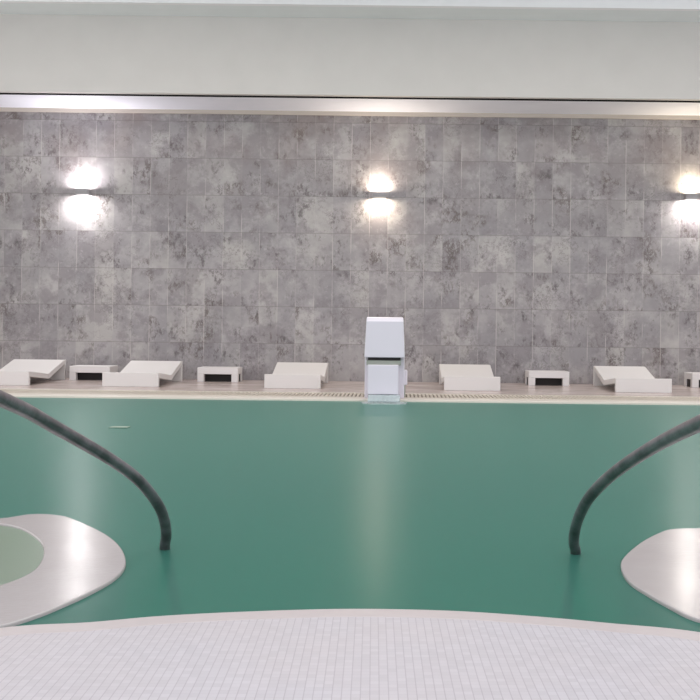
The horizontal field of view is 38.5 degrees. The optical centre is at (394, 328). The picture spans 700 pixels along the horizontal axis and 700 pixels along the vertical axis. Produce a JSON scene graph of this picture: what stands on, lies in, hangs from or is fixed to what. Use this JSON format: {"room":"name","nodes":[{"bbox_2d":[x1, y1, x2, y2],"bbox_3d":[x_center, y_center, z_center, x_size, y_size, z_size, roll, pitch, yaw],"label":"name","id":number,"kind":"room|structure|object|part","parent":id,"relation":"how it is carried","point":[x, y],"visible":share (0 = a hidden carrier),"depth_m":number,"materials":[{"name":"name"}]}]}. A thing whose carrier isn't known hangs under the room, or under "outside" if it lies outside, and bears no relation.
{"room":"indoor swimming pool","nodes":[
{"label":"indoor swimming pool","id":0,"kind":"room"},
{"bbox_2d":[0,112,699,384],"bbox_3d":[-0.230,-1.683,18.350,18.500,5.500,0.300,1,0,0],"label":"wall","id":1,"kind":"structure","parent":0,"point":[253,243],"depth_m":18.20,"materials":[{"name":"stone"}]},
{"bbox_2d":[75,188,90,194],"bbox_3d":[-5.660,-2.479,18.142,0.240,0.110,0.116,1,0,0],"label":"wall lamp","id":2,"kind":"object","parent":1,"relation":"attached to","point":[78,191],"visible":1,"depth_m":18.08,"materials":[{"name":"white metal"}]},
{"bbox_2d":[0,95,699,115],"bbox_3d":[-0.204,-3.973,17.665,18.500,0.080,1.071,1,0,0],"label":"trim","id":3,"kind":"structure","parent":1,"relation":"attached to","point":[7,101],"depth_m":17.63,"materials":[{"name":"paint"}]},
{"bbox_2d":[0,107,699,119],"bbox_3d":[-0.204,-3.899,18.180,18.500,0.068,0.040,1,0,0],"label":"trim","id":4,"kind":"structure","parent":1,"relation":"attached to","point":[2,109],"depth_m":18.16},
{"bbox_2d":[0,93,699,102],"bbox_3d":[-0.204,-3.977,17.126,18.500,0.092,0.006,1,0,0],"label":"trim","id":5,"kind":"structure","parent":1,"relation":"attached to","point":[0,93],"depth_m":17.12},
{"bbox_2d":[373,192,385,198],"bbox_3d":[-0.282,-2.421,18.142,0.240,0.110,0.116,1,0,0],"label":"wall lamp","id":6,"kind":"object","parent":1,"relation":"attached to","point":[380,195],"visible":1,"depth_m":18.08,"materials":[{"name":"white metal"}]},
{"bbox_2d":[684,193,699,199],"bbox_3d":[5.387,-2.397,18.142,0.240,0.110,0.116,1,0,0],"label":"wall lamp","id":7,"kind":"object","parent":1,"relation":"attached to","point":[687,196],"visible":1,"depth_m":18.08,"materials":[{"name":"white metal"}]},
{"bbox_2d":[0,617,699,699],"bbox_3d":[-0.270,1.732,-0.320,18.503,1.530,7.360,1,0,0],"label":"floor","id":8,"kind":"structure","parent":0,"point":[317,658],"depth_m":2.90,"materials":[{"name":"white tile"}]},
{"bbox_2d":[0,609,699,640],"bbox_3d":[-0.263,1.131,2.622,18.503,0.331,1.674,1,0,0],"label":"pool edge","id":9,"kind":"structure","parent":8,"relation":"attached to","point":[309,613],"depth_m":3.32,"materials":[{"name":"tile"}]},
{"bbox_2d":[0,378,699,400],"bbox_3d":[-0.270,1.732,16.110,18.500,1.530,4.180,1,0,0],"label":"floor","id":10,"kind":"structure","parent":0,"point":[185,384],"depth_m":15.37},
{"bbox_2d":[0,359,65,384],"bbox_3d":[-6.240,0.721,16.720,0.890,0.352,1.800,1,0,0],"label":"sun lounger","id":11,"kind":"object","parent":10,"relation":"on","point":[18,371],"visible":1,"depth_m":16.98,"materials":[{"name":"white plastic"}]},
{"bbox_3d":[-6.241,0.786,15.857,0.890,0.222,0.075,1,0,0],"label":"foot panel","id":12,"kind":"part","parent":11,"relation":"part of","materials":[{"name":"white plastic"}]},
{"bbox_3d":[-6.241,0.755,16.308,0.890,0.159,0.825,1,0,0],"label":"seat","id":13,"kind":"part","parent":11,"relation":"part of","materials":[{"name":"white plastic"}]},
{"bbox_3d":[-6.240,0.747,17.587,0.890,0.300,0.065,1,0,0],"label":"panel","id":14,"kind":"part","parent":11,"relation":"part of","materials":[{"name":"white plastic"}]},
{"bbox_2d":[69,365,117,379],"bbox_3d":[-5.330,0.783,17.700,0.710,0.250,0.500,1,0,0],"label":"table","id":15,"kind":"object","parent":10,"relation":"on","point":[77,372],"visible":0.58,"depth_m":17.45,"materials":[{"name":"white plastic"}]},
{"bbox_3d":[-5.628,0.837,17.505,0.115,0.135,0.110,1,0,0],"label":"leg","id":16,"kind":"part","parent":15,"relation":"part of","materials":[{"name":"white plastic"}]},
{"bbox_2d":[78,373,101,379],"bbox_3d":[-5.330,0.840,17.742,0.670,0.135,0.185,1,0,0],"label":"shelf","id":17,"kind":"object","parent":15,"relation":"attached to","point":[81,376],"depth_m":17.65,"materials":[{"name":"black"}]},
{"bbox_2d":[102,361,182,386],"bbox_3d":[-4.188,0.745,16.720,0.890,0.352,1.800,1,0,0],"label":"sun lounger","id":18,"kind":"object","parent":10,"relation":"on","point":[135,373],"visible":1,"depth_m":16.17,"materials":[{"name":"white plastic"}]},
{"bbox_3d":[-4.188,0.810,15.857,0.890,0.222,0.075,1,0,0],"label":"foot panel","id":19,"kind":"part","parent":18,"relation":"part of","materials":[{"name":"white plastic"}]},
{"bbox_3d":[-4.187,0.714,17.170,0.890,0.290,0.900,1,0,0],"label":"backrest","id":20,"kind":"part","parent":18,"relation":"part of","materials":[{"name":"white plastic"}]},
{"bbox_3d":[-4.188,0.779,16.308,0.890,0.159,0.825,1,0,0],"label":"seat","id":21,"kind":"part","parent":18,"relation":"part of","materials":[{"name":"white plastic"}]},
{"bbox_3d":[-4.188,0.771,17.587,0.890,0.300,0.065,1,0,0],"label":"panel","id":22,"kind":"part","parent":18,"relation":"part of","materials":[{"name":"white plastic"}]},
{"bbox_2d":[197,366,241,381],"bbox_3d":[-3.095,0.809,17.700,0.710,0.250,0.500,1,0,0],"label":"table","id":23,"kind":"object","parent":10,"relation":"on","point":[205,373],"visible":1,"depth_m":17.45,"materials":[{"name":"white plastic"}]},
{"bbox_3d":[-3.393,0.863,17.505,0.115,0.135,0.110,1,0,0],"label":"leg","id":24,"kind":"part","parent":23,"relation":"part of","materials":[{"name":"white plastic"}]},
{"bbox_2d":[205,374,239,381],"bbox_3d":[-3.096,0.866,17.742,0.670,0.135,0.185,1,0,0],"label":"shelf","id":25,"kind":"object","parent":23,"relation":"attached to","point":[208,377],"depth_m":17.65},
{"bbox_3d":[-2.799,0.870,17.505,0.115,0.135,0.110,1,0,0],"label":"leg","id":26,"kind":"part","parent":23,"relation":"part of","materials":[{"name":"white plastic"}]},
{"bbox_2d":[264,362,327,388],"bbox_3d":[-1.622,0.775,16.720,0.890,0.352,1.800,1,0,0],"label":"sun lounger","id":27,"kind":"object","parent":10,"relation":"on","point":[287,375],"visible":1,"depth_m":15.82,"materials":[{"name":"white plastic"}]},
{"bbox_3d":[-1.623,0.840,15.857,0.890,0.222,0.075,1,0,0],"label":"foot panel","id":28,"kind":"part","parent":27,"relation":"part of","materials":[{"name":"white plastic"}]},
{"bbox_3d":[-1.622,0.744,17.170,0.890,0.290,0.900,1,0,0],"label":"backrest","id":29,"kind":"part","parent":27,"relation":"part of","materials":[{"name":"white plastic"}]},
{"bbox_3d":[-1.622,0.801,17.587,0.890,0.300,0.065,1,0,0],"label":"panel","id":30,"kind":"part","parent":27,"relation":"part of","materials":[{"name":"white plastic"}]},
{"bbox_2d":[364,317,406,397],"bbox_3d":[-0.120,0.406,14.080,0.597,1.125,1.040,1,0,0],"label":"fountain","id":31,"kind":"object","parent":10,"relation":"on","point":[385,374],"visible":1,"depth_m":13.62,"materials":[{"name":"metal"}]},
{"bbox_3d":[-0.162,0.693,13.730,0.417,0.397,0.340,1,0,0],"label":"panel","id":32,"kind":"part","parent":31,"relation":"part of","materials":[{"name":"white plastic"}]},
{"bbox_2d":[364,317,404,357],"bbox_3d":[-0.139,0.119,14.110,0.551,0.552,0.980,1,0,0],"label":"hood","id":33,"kind":"object","parent":31,"relation":"attached to","point":[384,338],"depth_m":13.62,"materials":[{"name":"white plastic"}]},
{"bbox_2d":[439,364,499,390],"bbox_3d":[1.223,0.808,16.720,0.890,0.352,1.800,1,0,0],"label":"sun lounger","id":34,"kind":"object","parent":10,"relation":"on","point":[458,377],"visible":1,"depth_m":15.82,"materials":[{"name":"white plastic"}]},
{"bbox_3d":[1.223,0.777,17.170,0.890,0.290,0.900,1,0,0],"label":"backrest","id":35,"kind":"part","parent":34,"relation":"part of","materials":[{"name":"white plastic"}]},
{"bbox_3d":[1.222,0.873,15.857,0.890,0.222,0.075,1,0,0],"label":"foot panel","id":36,"kind":"part","parent":34,"relation":"part of","materials":[{"name":"white plastic"}]},
{"bbox_2d":[525,370,568,385],"bbox_3d":[2.689,0.876,17.700,0.710,0.250,0.500,1,0,0],"label":"table","id":37,"kind":"object","parent":10,"relation":"on","point":[532,377],"visible":1,"depth_m":17.45,"materials":[{"name":"white plastic"}]},
{"bbox_3d":[2.391,0.930,17.505,0.115,0.135,0.110,1,0,0],"label":"leg","id":38,"kind":"part","parent":37,"relation":"part of","materials":[{"name":"white plastic"}]},
{"bbox_2d":[527,377,561,384],"bbox_3d":[2.688,0.934,17.742,0.670,0.135,0.185,1,0,0],"label":"shelf","id":39,"kind":"object","parent":37,"relation":"attached to","point":[538,381],"depth_m":17.65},
{"bbox_3d":[2.986,0.937,17.505,0.115,0.135,0.110,1,0,0],"label":"leg","id":40,"kind":"part","parent":37,"relation":"part of","materials":[{"name":"white plastic"}]},
{"bbox_2d":[593,366,671,392],"bbox_3d":[3.937,0.840,16.720,0.890,0.352,1.800,1,0,0],"label":"sun lounger","id":41,"kind":"object","parent":10,"relation":"on","point":[629,379],"visible":1,"depth_m":16.20,"materials":[{"name":"white plastic"}]},
{"bbox_3d":[3.937,0.866,17.587,0.890,0.300,0.065,1,0,0],"label":"panel","id":42,"kind":"part","parent":41,"relation":"part of","materials":[{"name":"white plastic"}]},
{"bbox_3d":[3.937,0.874,16.308,0.890,0.159,0.825,1,0,0],"label":"seat","id":43,"kind":"part","parent":41,"relation":"part of","materials":[{"name":"white plastic"}]},
{"bbox_3d":[3.938,0.809,17.170,0.890,0.290,0.900,1,0,0],"label":"backrest","id":44,"kind":"part","parent":41,"relation":"part of","materials":[{"name":"white plastic"}]},
{"bbox_3d":[3.936,0.905,15.857,0.890,0.222,0.075,1,0,0],"label":"foot panel","id":45,"kind":"part","parent":41,"relation":"part of","materials":[{"name":"white plastic"}]},
{"bbox_2d":[684,372,699,387],"bbox_3d":[5.543,0.910,17.700,0.710,0.250,0.500,1,0,0],"label":"table","id":46,"kind":"object","parent":10,"relation":"on","point":[691,379],"visible":1,"depth_m":17.50,"materials":[{"name":"white plastic"}]},
{"bbox_2d":[687,379,699,386],"bbox_3d":[5.543,0.967,17.742,0.670,0.135,0.185,1,0,0],"label":"shelf","id":47,"kind":"object","parent":46,"relation":"attached to","point":[688,380],"depth_m":17.69,"materials":[{"name":"white plastic"}]},
{"bbox_3d":[5.245,0.964,17.505,0.115,0.135,0.110,1,0,0],"label":"leg","id":48,"kind":"part","parent":46,"relation":"part of","materials":[{"name":"white plastic"}]},
{"bbox_2d":[0,397,699,631],"bbox_3d":[-0.262,0.997,7.672,18.500,0.001,11.945,1,0,0],"label":"pool water","id":49,"kind":"object","parent":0,"point":[271,505],"visible":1,"depth_m":5.79,"materials":[{"name":"teal liquid"}]},
{"bbox_2d":[0,526,43,584],"bbox_3d":[-2.186,0.971,4.176,1.479,0.001,1.533,1,0,0],"label":"water","id":50,"kind":"object","parent":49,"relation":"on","point":[21,553],"visible":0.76,"depth_m":4.33,"materials":[{"name":"green liquid"}]},
{"bbox_2d":[109,426,130,427],"bbox_3d":[-2.691,0.964,9.773,0.179,0.008,0.135,1,0,0],"label":"strip","id":51,"kind":"object","parent":49,"relation":"on","point":[111,426],"visible":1,"depth_m":9.77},
{"bbox_2d":[361,401,406,404],"bbox_3d":[-0.145,0.995,13.306,0.614,0.017,0.428,1,0,0],"label":"foam","id":52,"kind":"object","parent":49,"relation":"on","point":[374,402],"visible":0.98,"depth_m":13.18,"materials":[{"name":"white"}]},
{"bbox_2d":[0,14,699,100],"bbox_3d":[-0.197,-4.585,16.949,18.500,1.304,0.100,1,0,0],"label":"ceiling","id":53,"kind":"structure","parent":0,"point":[74,54],"depth_m":16.90,"materials":[{"name":"grey paint"}]},
{"bbox_2d":[0,3,699,21],"bbox_3d":[-0.188,-5.313,16.655,18.500,0.150,0.688,1,0,0],"label":"trim","id":54,"kind":"structure","parent":0,"point":[5,8],"depth_m":16.60,"materials":[{"name":"paint"}]},
{"bbox_2d":[8,393,699,404],"bbox_3d":[-0.270,1.732,13.830,18.500,1.530,0.380,1,0,0],"label":"trim","id":55,"kind":"structure","parent":0,"point":[26,395],"depth_m":13.64,"materials":[{"name":"beige stone"}]},
{"bbox_3d":[-0.183,-5.703,7.250,18.500,0.200,22.500,1,0,0],"label":"ceiling","id":56,"kind":"structure","parent":0,"visible":0},
{"bbox_2d":[0,0,699,10],"bbox_3d":[-0.187,-5.420,16.261,18.500,0.365,0.100,1,0,0],"label":"trim","id":57,"kind":"structure","parent":56,"relation":"attached to","point":[652,5],"depth_m":16.21,"materials":[{"name":"white paint"}]},
{"bbox_3d":[-0.278,2.397,7.420,18.500,0.200,12.440,1,0,0],"label":"floor","id":58,"kind":"structure","parent":0,"visible":0},
{"bbox_2d":[0,514,125,627],"bbox_3d":[-2.330,1.616,4.122,2.457,1.314,2.171,1,0,0],"label":"rim","id":59,"kind":"object","parent":58,"relation":"on","point":[79,560],"visible":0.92,"depth_m":4.04,"materials":[{"name":"white stone"}]},
{"bbox_2d":[0,390,171,549],"bbox_3d":[-1.142,1.162,3.455,0.128,2.260,3.008,1,0,6],"label":"handrail","id":60,"kind":"object","parent":58,"relation":"on","point":[13,404],"visible":0.81,"depth_m":3.73,"materials":[{"name":"metal"}]},
{"bbox_2d":[569,414,699,554],"bbox_3d":[0.840,1.206,3.391,0.110,2.218,3.139,1,0,-2],"label":"handrail","id":61,"kind":"object","parent":58,"relation":"on","point":[690,427],"visible":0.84,"depth_m":3.64,"materials":[{"name":"metal"}]},
{"bbox_2d":[621,528,699,622],"bbox_3d":[2.069,1.667,4.138,2.304,1.314,2.059,1,0,0],"label":"rim","id":62,"kind":"object","parent":58,"relation":"on","point":[664,567],"visible":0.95,"depth_m":4.13,"materials":[{"name":"white stone"}]}
]}

